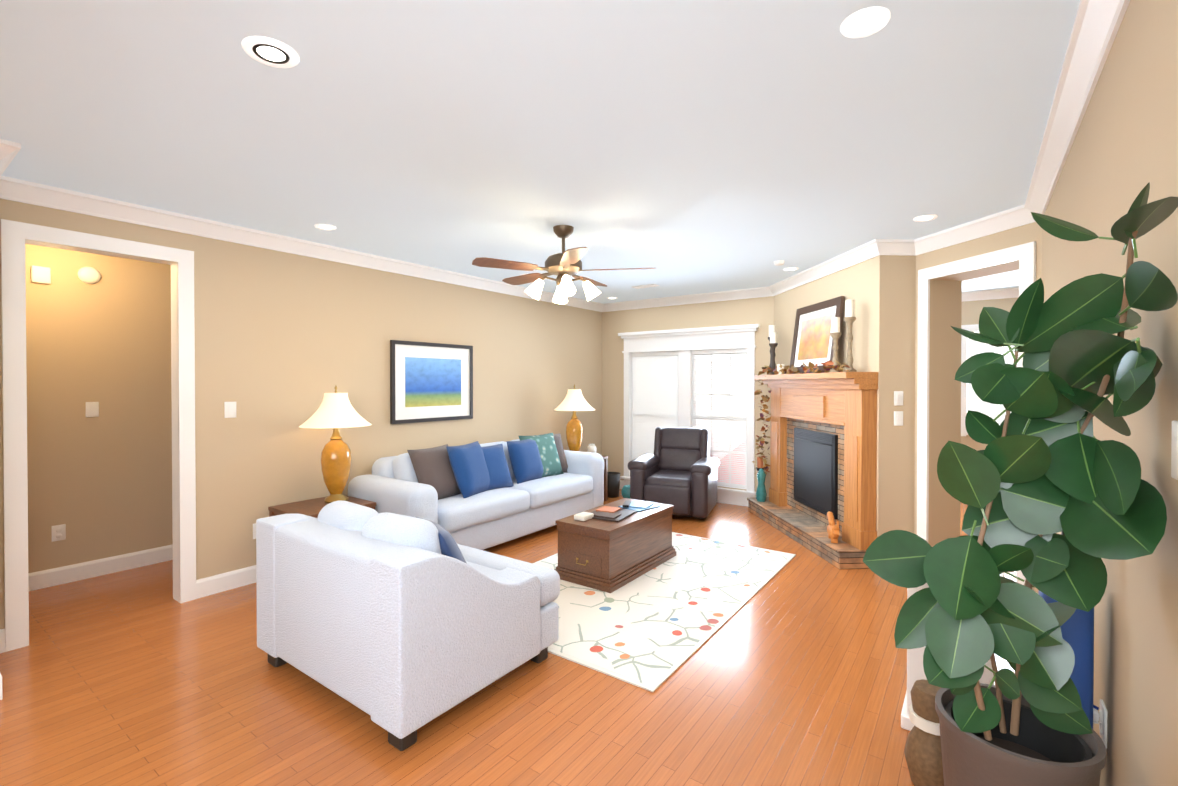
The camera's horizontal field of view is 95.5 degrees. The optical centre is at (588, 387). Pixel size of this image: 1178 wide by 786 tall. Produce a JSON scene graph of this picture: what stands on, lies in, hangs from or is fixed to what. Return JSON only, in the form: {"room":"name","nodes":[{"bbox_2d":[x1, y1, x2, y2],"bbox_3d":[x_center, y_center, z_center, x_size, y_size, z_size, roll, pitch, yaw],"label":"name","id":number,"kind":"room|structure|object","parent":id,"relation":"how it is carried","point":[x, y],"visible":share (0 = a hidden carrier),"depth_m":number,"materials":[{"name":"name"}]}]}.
{"room":"living room","nodes":[
{"label":"living room","id":0,"kind":"room"},
{"bbox_2d":[0,489,1016,785],"bbox_3d":[0.683,1.513,3.251,8.800,0.120,10.800,0,1,36],"label":"floor","id":1,"kind":"structure","parent":0,"point":[792,671],"depth_m":2.46,"materials":[{"name":"brown wood"}]},
{"bbox_2d":[268,496,375,517],"bbox_3d":[-2.019,1.165,4.067,0.522,0.560,0.560,0,1,36],"label":"end table","id":2,"kind":"object","parent":1,"relation":"on","point":[312,507],"visible":0.19,"depth_m":3.99,"materials":[{"name":"brown wood"}]},
{"bbox_2d":[299,386,371,502],"bbox_3d":[-1.974,0.430,4.176,0.519,0.906,0.519,0,1,36],"label":"lamp","id":3,"kind":"object","parent":2,"relation":"on","point":[335,411],"visible":0.98,"depth_m":4.09,"materials":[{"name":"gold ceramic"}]},
{"bbox_2d":[256,500,559,750],"bbox_3d":[-0.942,1.034,2.877,1.268,0.845,1.044,0,1,36],"label":"loveseat","id":4,"kind":"object","parent":1,"relation":"on","point":[401,629],"visible":1,"depth_m":2.40,"materials":[{"name":"grey fabric"}]},
{"bbox_2d":[348,433,603,549],"bbox_3d":[-0.918,0.970,5.238,0.990,0.929,2.550,0,1,36],"label":"sofa","id":5,"kind":"object","parent":1,"relation":"on","point":[476,495],"visible":0.85,"depth_m":4.74,"materials":[{"name":"grey fabric"}]},
{"bbox_2d":[601,455,607,500],"bbox_3d":[-0.131,1.142,6.676,0.522,0.560,0.560,0,1,36],"label":"end table","id":6,"kind":"object","parent":1,"relation":"on","point":[605,458],"visible":0.19,"depth_m":6.73,"materials":[{"name":"brown wood"}]},
{"bbox_2d":[554,384,594,450],"bbox_3d":[-0.179,0.408,6.605,0.519,0.906,0.519,0,1,36],"label":"lamp","id":7,"kind":"object","parent":6,"relation":"on","point":[574,400],"visible":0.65,"depth_m":6.51,"materials":[{"name":"gold metal"}]},
{"bbox_2d":[587,444,595,452],"bbox_3d":[0.035,0.782,6.750,0.120,0.155,0.118,0,1,36],"label":"jar","id":8,"kind":"object","parent":6,"relation":"on","point":[591,448],"visible":0.73,"depth_m":6.70,"materials":[{"name":"white ceramic"}]},
{"bbox_2d":[608,472,619,497],"bbox_3d":[0.294,1.269,7.011,0.240,0.300,0.240,0,1,36],"label":"waste bin","id":9,"kind":"object","parent":1,"relation":"on","point":[613,484],"visible":0.71,"depth_m":6.91,"materials":[{"name":"grey plastic"}]},
{"bbox_2d":[621,485,629,498],"bbox_3d":[0.513,1.331,6.767,0.210,0.180,0.207,0,1,36],"label":"pot","id":10,"kind":"object","parent":1,"relation":"on","point":[625,491],"visible":0.4,"depth_m":6.69,"materials":[{"name":"ceramic"}]},
{"bbox_2d":[532,532,795,691],"bbox_3d":[0.362,1.439,4.069,1.680,0.010,2.510,0,1,36],"label":"rug","id":11,"kind":"object","parent":1,"relation":"on","point":[654,629],"visible":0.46,"depth_m":3.49,"materials":[{"name":"white fabric"}]},
{"bbox_2d":[554,498,675,592],"bbox_3d":[0.235,1.196,4.301,0.526,0.470,1.016,0,1,36],"label":"trunk coffee table","id":12,"kind":"object","parent":11,"relation":"on","point":[611,547],"visible":1,"depth_m":4.00,"materials":[{"name":"brown wood"}]},
{"bbox_2d":[628,427,719,518],"bbox_3d":[1.012,0.937,6.204,0.927,0.907,0.990,0,1,22],"label":"recliner","id":13,"kind":"object","parent":1,"relation":"on","point":[677,469],"visible":0.94,"depth_m":5.93,"materials":[{"name":"leather"}]},
{"bbox_2d":[747,296,877,568],"bbox_3d":[2.066,0.310,5.241,0.322,2.249,2.007,0,1,-4],"label":"fireplace","id":14,"kind":"object","parent":1,"relation":"on","point":[820,500],"visible":1,"depth_m":4.91,"materials":[{"name":"wood"}]},
{"bbox_2d":[904,679,943,785],"bbox_3d":[1.261,1.283,1.967,0.175,0.362,0.171,0,1,36],"label":"wicker lantern","id":15,"kind":"object","parent":1,"relation":"on","point":[923,754],"visible":0.69,"depth_m":1.93,"materials":[{"name":"wicker"}]},
{"bbox_2d":[901,573,1003,730],"bbox_3d":[1.575,1.111,2.331,0.360,0.700,0.360,0,1,36],"label":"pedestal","id":16,"kind":"object","parent":1,"relation":"on","point":[915,670],"visible":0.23,"depth_m":2.28,"materials":[{"name":"white wood"}]},
{"bbox_2d":[935,683,1105,785],"bbox_3d":[1.114,1.170,1.405,0.348,0.600,0.348,0,1,36],"label":"plant pot","id":17,"kind":"object","parent":1,"relation":"on","point":[1035,752],"visible":0.79,"depth_m":1.36,"materials":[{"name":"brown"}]},
{"bbox_2d":[863,183,1177,740],"bbox_3d":[0.950,0.244,1.270,0.577,1.359,0.716,0,1,36],"label":"rubber plant","id":18,"kind":"object","parent":17,"relation":"in","point":[1036,475],"visible":1,"depth_m":1.30,"materials":[{"name":"green plant"}]},
{"bbox_2d":[1039,531,1098,728],"bbox_3d":[1.391,0.921,1.532,0.157,1.085,0.654,0,1,36],"label":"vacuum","id":19,"kind":"object","parent":1,"relation":"on","point":[1077,629],"visible":0.25,"depth_m":1.56,"materials":[{"name":"plastic"}]},
{"bbox_2d":[0,0,1079,303],"bbox_3d":[0.683,-1.207,3.227,8.800,0.120,10.800,0,1,36],"label":"ceiling","id":20,"kind":"structure","parent":0,"point":[692,146],"depth_m":2.29,"materials":[{"name":"grey paint"}]},
{"bbox_2d":[241,36,299,67],"bbox_3d":[-1.047,-1.119,1.761,0.170,0.030,0.165,0,1,36],"label":"recessed light","id":21,"kind":"object","parent":20,"relation":"in","point":[274,51],"depth_m":1.79,"materials":[{"name":"white"}]},
{"bbox_2d":[472,225,655,303],"bbox_3d":[-0.194,-0.890,3.890,1.263,0.525,1.268,0,1,36],"label":"ceiling fan","id":22,"kind":"object","parent":20,"relation":"hanging from","point":[564,265],"visible":1,"depth_m":3.78,"materials":[{"name":"brown wood"}]},
{"bbox_2d":[840,6,890,37],"bbox_3d":[0.835,-1.117,1.616,0.134,0.030,0.142,0,1,36],"label":"recessed light","id":23,"kind":"object","parent":20,"relation":"in","point":[863,20],"depth_m":1.65,"materials":[{"name":"white"}]},
{"bbox_2d":[913,214,936,221],"bbox_3d":[2.218,-1.135,3.530,0.129,0.030,0.152,0,1,36],"label":"recessed light","id":24,"kind":"object","parent":20,"relation":"in","point":[922,218],"depth_m":3.62,"materials":[{"name":"white"}]},
{"bbox_2d":[0,0,1177,785],"bbox_3d":[0.686,0.153,3.175,8.560,2.600,10.540,0,1,36],"label":"wall","id":25,"kind":"structure","parent":0,"point":[284,342],"depth_m":4.10,"materials":[{"name":"beige paint"}]},
{"bbox_2d":[31,265,50,283],"bbox_3d":[-3.941,-0.812,3.848,0.024,0.120,0.100,0,1,36],"label":"door chime","id":26,"kind":"object","parent":25,"relation":"attached to","point":[39,274],"depth_m":3.84,"materials":[{"name":"white plastic"}]},
{"bbox_2d":[51,524,65,541],"bbox_3d":[-3.899,1.067,3.934,0.011,0.115,0.075,0,1,36],"label":"outlet","id":27,"kind":"object","parent":25,"relation":"attached to","point":[58,531],"depth_m":3.93,"materials":[{"name":"white plastic"}]},
{"bbox_2d":[78,267,100,283],"bbox_3d":[-3.784,-0.854,4.055,0.035,0.130,0.130,0,1,36],"label":"smoke detector","id":28,"kind":"object","parent":25,"relation":"attached to","point":[89,275],"depth_m":4.04,"materials":[{"name":"white plastic"}]},
{"bbox_2d":[86,402,98,416],"bbox_3d":[-3.787,0.166,4.079,0.014,0.115,0.075,0,1,36],"label":"light switch","id":29,"kind":"object","parent":25,"relation":"attached to","point":[92,408],"depth_m":4.08,"materials":[{"name":"white plastic"}]},
{"bbox_2d":[224,402,235,417],"bbox_3d":[-2.574,0.158,3.843,0.014,0.115,0.075,0,1,36],"label":"light switch","id":30,"kind":"object","parent":25,"relation":"attached to","point":[229,407],"depth_m":3.84,"materials":[{"name":"white plastic"}]},
{"bbox_2d":[253,523,255,538],"bbox_3d":[-2.470,1.066,3.998,0.011,0.115,0.075,0,1,36],"label":"outlet","id":31,"kind":"object","parent":25,"relation":"attached to","point":[254,525],"depth_m":3.97,"materials":[{"name":"white plastic"}]},
{"bbox_2d":[390,340,472,423],"bbox_3d":[-1.524,-0.056,5.278,0.028,0.770,0.970,0,1,36],"label":"picture frame","id":32,"kind":"object","parent":25,"relation":"attached to","point":[430,382],"visible":0.98,"depth_m":5.23,"materials":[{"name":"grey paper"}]},
{"bbox_2d":[405,357,460,406],"bbox_3d":[-1.523,-0.056,5.277,0.002,0.470,0.670,0,1,36],"label":"art","id":33,"kind":"object","parent":32,"relation":"attached to","point":[429,381],"depth_m":5.26,"materials":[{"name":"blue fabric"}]},
{"bbox_2d":[0,0,1129,699],"bbox_3d":[0.686,0.153,3.175,8.320,2.600,10.300,0,1,36],"label":"trim","id":34,"kind":"structure","parent":25,"relation":"attached to","point":[1094,30],"depth_m":3.58,"materials":[{"name":"white wood"}]},
{"bbox_2d":[618,324,759,499],"bbox_3d":[1.249,0.292,6.931,1.950,2.095,0.195,0,1,36],"label":"window","id":35,"kind":"structure","parent":25,"relation":"in","point":[684,343],"depth_m":6.86,"materials":[{"name":"white wood"}]},
{"bbox_2d":[631,349,746,488],"bbox_3d":[1.254,0.369,6.938,1.630,1.690,0.040,0,1,36],"label":"window blinds","id":36,"kind":"object","parent":35,"relation":"attached to","point":[654,396],"visible":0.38,"depth_m":6.82,"materials":[{"name":"white"}]},
{"bbox_2d":[894,391,902,405],"bbox_3d":[2.464,0.084,4.253,0.075,0.115,0.014,0,1,-3],"label":"light switch","id":37,"kind":"object","parent":25,"relation":"attached to","point":[898,395],"depth_m":4.25,"materials":[{"name":"white plastic"}]},
{"bbox_2d":[894,411,902,425],"bbox_3d":[2.464,0.244,4.255,0.075,0.115,0.014,0,1,-3],"label":"light switch","id":38,"kind":"object","parent":25,"relation":"attached to","point":[898,415],"depth_m":4.25,"materials":[{"name":"white plastic"}]},
{"bbox_2d":[961,324,1018,435],"bbox_3d":[5.009,-0.086,6.401,0.960,1.380,0.079,0,1,36],"label":"window","id":39,"kind":"structure","parent":25,"relation":"in","point":[990,409],"depth_m":6.60,"materials":[{"name":"white"}]},
{"bbox_2d":[1099,699,1107,748],"bbox_3d":[1.574,1.028,1.640,0.011,0.115,0.075,0,1,36],"label":"outlet","id":40,"kind":"object","parent":25,"relation":"attached to","point":[1103,714],"depth_m":1.62,"materials":[{"name":"white plastic"}]},
{"bbox_2d":[1171,420,1177,479],"bbox_3d":[1.133,0.123,1.024,0.014,0.115,0.120,0,1,36],"label":"light switch","id":41,"kind":"object","parent":25,"relation":"attached to","point":[1174,434],"depth_m":1.05,"materials":[{"name":"white plastic"}]},
{"label":"outside","id":42,"kind":"structure","parent":0,"visible":0},
{"bbox_2d":[643,332,1013,483],"bbox_3d":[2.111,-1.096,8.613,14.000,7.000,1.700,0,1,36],"label":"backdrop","id":43,"kind":"structure","parent":42,"point":[745,387],"depth_m":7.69,"materials":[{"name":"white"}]}
]}

